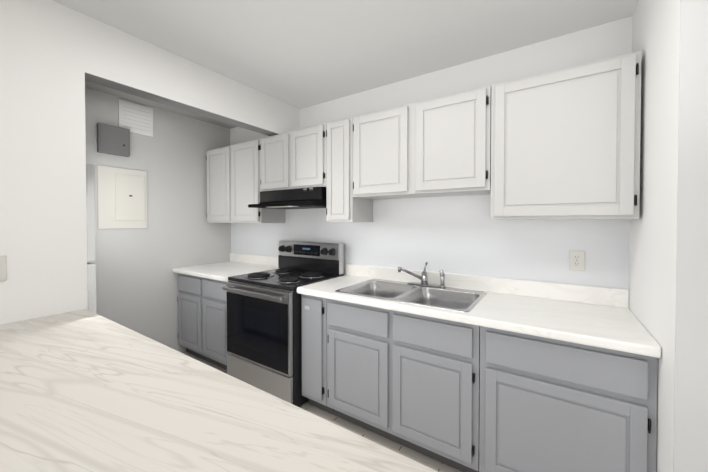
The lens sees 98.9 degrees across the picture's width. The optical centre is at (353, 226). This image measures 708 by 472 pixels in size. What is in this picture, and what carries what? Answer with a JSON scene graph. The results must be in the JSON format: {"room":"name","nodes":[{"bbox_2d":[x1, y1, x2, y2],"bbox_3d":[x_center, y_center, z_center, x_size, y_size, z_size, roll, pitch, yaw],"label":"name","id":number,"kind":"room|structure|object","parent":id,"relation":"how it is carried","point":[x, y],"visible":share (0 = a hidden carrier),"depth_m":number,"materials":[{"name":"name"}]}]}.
{"room":"kitchen","nodes":[
{"label":"kitchen","id":0,"kind":"room"},
{"bbox_2d":[0,0,87,324],"bbox_3d":[-2.861,0.136,-0.319,0.120,2.520,4.850,1,1,34],"label":"wall","id":1,"kind":"structure","parent":0,"point":[43,231],"depth_m":1.52,"materials":[{"name":"white paint"}]},
{"bbox_2d":[0,256,6,280],"bbox_3d":[-1.647,0.196,1.388,0.008,0.118,0.074,1,1,34],"label":"outlet","id":2,"kind":"object","parent":1,"relation":"attached to","point":[3,275],"visible":1,"depth_m":1.41,"materials":[{"name":"white plastic"}]},
{"bbox_2d":[85,87,230,352],"bbox_3d":[-3.389,0.117,0.963,0.120,2.520,6.640,1,1,34],"label":"wall","id":3,"kind":"structure","parent":0,"point":[136,284],"depth_m":3.02,"materials":[{"name":"grey paint"}]},
{"bbox_2d":[97,122,129,156],"bbox_3d":[-2.127,-0.762,2.687,0.053,0.250,0.230,1,1,34],"label":"box","id":4,"kind":"object","parent":3,"relation":"attached to","point":[113,140],"visible":1,"depth_m":2.67,"materials":[{"name":"grey metal"}]},
{"bbox_2d":[97,165,146,228],"bbox_3d":[-2.100,-0.254,2.766,0.019,0.550,0.380,1,1,34],"label":"panel","id":5,"kind":"object","parent":3,"relation":"attached to","point":[122,197],"visible":1,"depth_m":2.75,"materials":[{"name":"white paint"}]},
{"bbox_2d":[119,99,152,136],"bbox_3d":[-2.041,-1.012,2.849,0.014,0.275,0.280,1,1,34],"label":"air vent","id":6,"kind":"object","parent":3,"relation":"in","point":[135,118],"visible":0.88,"depth_m":2.84,"materials":[{"name":"white metal"}]},
{"bbox_2d":[84,15,299,135],"bbox_3d":[-1.055,-1.006,2.379,0.120,0.315,1.670,1,1,34],"label":"header beam","id":7,"kind":"structure","parent":0,"point":[119,60],"depth_m":2.05,"materials":[{"name":"white paint"}]},
{"bbox_2d":[183,352,460,471],"bbox_3d":[-0.451,1.454,-0.902,7.100,0.100,6.760,1,1,34],"label":"floor","id":8,"kind":"structure","parent":0,"point":[429,462],"depth_m":1.96,"materials":[{"name":"plastic"}]},
{"bbox_2d":[86,164,96,313],"bbox_3d":[-2.181,0.484,1.873,0.790,1.760,0.806,1,1,34],"label":"refrigerator","id":9,"kind":"object","parent":8,"relation":"on","point":[91,228],"visible":0.19,"depth_m":1.92,"materials":[{"name":"grey metal"}]},
{"bbox_2d":[177,273,226,369],"bbox_3d":[-1.285,0.909,3.174,0.943,0.874,0.642,1,1,34],"label":"base cabinet","id":10,"kind":"object","parent":8,"relation":"on","point":[201,301],"visible":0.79,"depth_m":2.92,"materials":[{"name":"grey wood"}]},
{"bbox_2d":[172,253,278,281],"bbox_3d":[-1.294,0.402,3.148,0.949,0.144,0.683,1,1,34],"label":"countertop","id":11,"kind":"structure","parent":10,"relation":"on","point":[238,264],"depth_m":3.17,"materials":[{"name":"laminate"}]},
{"bbox_2d":[222,240,343,406],"bbox_3d":[-0.607,0.752,2.633,0.771,1.202,0.731,1,1,34],"label":"range","id":12,"kind":"object","parent":8,"relation":"on","point":[264,328],"visible":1,"depth_m":2.38,"materials":[{"name":"black metal"}]},
{"bbox_2d":[301,294,332,413],"bbox_3d":[-0.133,0.920,2.424,0.236,0.874,0.614,1,1,34],"label":"cabinet filler","id":13,"kind":"object","parent":8,"relation":"on","point":[314,349],"visible":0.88,"depth_m":2.16,"materials":[{"name":"grey wood"}]},
{"bbox_2d":[327,299,479,471],"bbox_3d":[0.386,0.924,2.080,1.001,0.874,0.612,1,1,34],"label":"base cabinet","id":14,"kind":"object","parent":8,"relation":"on","point":[410,381],"visible":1,"depth_m":1.76,"materials":[{"name":"grey wood"}]},
{"bbox_2d":[297,264,660,357],"bbox_3d":[0.552,0.419,1.941,1.903,0.144,0.648,1,1,34],"label":"countertop","id":15,"kind":"structure","parent":14,"relation":"on","point":[603,317],"depth_m":1.69,"materials":[{"name":"laminate"}]},
{"bbox_2d":[335,262,486,311],"bbox_3d":[0.382,0.449,2.063,0.889,0.362,0.551,1,1,34],"label":"sink","id":16,"kind":"object","parent":15,"relation":"in","point":[425,293],"visible":0.56,"depth_m":2.17,"materials":[{"name":"silver metal"}]},
{"bbox_2d":[398,262,445,287],"bbox_3d":[0.496,0.353,2.224,0.328,0.175,0.134,1,1,34],"label":"faucet","id":17,"kind":"object","parent":15,"relation":"on","point":[424,277],"depth_m":2.24,"materials":[{"name":"silver metal"}]},
{"bbox_2d":[479,326,657,471],"bbox_3d":[1.080,0.931,1.618,0.658,0.874,0.612,1,1,34],"label":"base cabinet","id":18,"kind":"object","parent":8,"relation":"on","point":[550,405],"visible":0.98,"depth_m":1.35,"materials":[{"name":"grey wood"}]},
{"bbox_3d":[-0.568,0.946,0.565,2.728,0.874,0.804,1,1,34],"label":"cabinet","id":19,"kind":"object","parent":8,"relation":"on","visible":0},
{"bbox_2d":[0,309,437,471],"bbox_3d":[-0.588,0.491,0.527,2.728,0.042,0.930,1,1,34],"label":"countertop","id":20,"kind":"structure","parent":19,"relation":"on","point":[85,390],"depth_m":0.74,"materials":[{"name":"stone"}]},
{"bbox_2d":[53,0,637,128],"bbox_3d":[-0.451,-1.165,-0.939,7.100,0.100,6.760,1,1,34],"label":"ceiling","id":21,"kind":"structure","parent":0,"point":[300,54],"depth_m":1.82,"materials":[{"name":"grey paint"}]},
{"bbox_2d":[230,16,631,289],"bbox_3d":[-0.004,0.091,2.770,3.755,2.520,0.120,1,1,34],"label":"wall","id":22,"kind":"structure","parent":0,"point":[465,234],"depth_m":2.16,"materials":[{"name":"paint"}]},
{"bbox_2d":[206,138,284,222],"bbox_3d":[-1.188,-0.441,3.276,0.913,0.810,0.332,1,1,34],"label":"upper cabinet","id":23,"kind":"object","parent":22,"relation":"attached to","point":[233,181],"visible":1,"depth_m":3.09,"materials":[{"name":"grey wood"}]},
{"bbox_2d":[260,123,325,191],"bbox_3d":[-0.476,-0.584,2.800,0.795,0.510,0.332,1,1,34],"label":"upper cabinet","id":24,"kind":"object","parent":22,"relation":"attached to","point":[295,159],"visible":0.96,"depth_m":2.63,"materials":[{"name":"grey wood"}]},
{"bbox_2d":[248,187,325,208],"bbox_3d":[-0.520,-0.247,2.749,0.759,0.159,0.473,1,1,34],"label":"range hood","id":25,"kind":"object","parent":24,"relation":"attached to","point":[307,198],"visible":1,"depth_m":2.60,"materials":[{"name":"black metal"}]},
{"bbox_2d":[326,117,372,221],"bbox_3d":[-0.037,-0.435,2.510,0.256,0.800,0.332,1,1,34],"label":"upper cabinet","id":26,"kind":"object","parent":22,"relation":"attached to","point":[343,204],"visible":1,"depth_m":2.37,"materials":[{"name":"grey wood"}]},
{"bbox_2d":[353,85,490,199],"bbox_3d":[0.476,-0.525,2.167,0.971,0.610,0.332,1,1,34],"label":"upper cabinet","id":27,"kind":"object","parent":22,"relation":"attached to","point":[438,147],"visible":1,"depth_m":1.98,"materials":[{"name":"white wood"}]},
{"bbox_2d":[491,51,641,219],"bbox_3d":[1.152,-0.431,1.719,0.646,0.785,0.332,1,1,34],"label":"upper cabinet","id":28,"kind":"object","parent":22,"relation":"attached to","point":[565,143],"visible":1,"depth_m":1.55,"materials":[{"name":"white wood"}]},
{"bbox_2d":[569,251,584,270],"bbox_3d":[1.328,0.205,1.806,0.074,0.118,0.008,1,1,34],"label":"outlet","id":29,"kind":"object","parent":22,"relation":"attached to","point":[576,260],"visible":1,"depth_m":1.80,"materials":[{"name":"white plastic"}]},
{"bbox_2d":[629,0,707,471],"bbox_3d":[2.733,0.124,0.474,3.345,2.520,0.910,1,1,34],"label":"wall","id":30,"kind":"structure","parent":0,"point":[668,272],"depth_m":1.04,"materials":[{"name":"white paint"}]}
]}

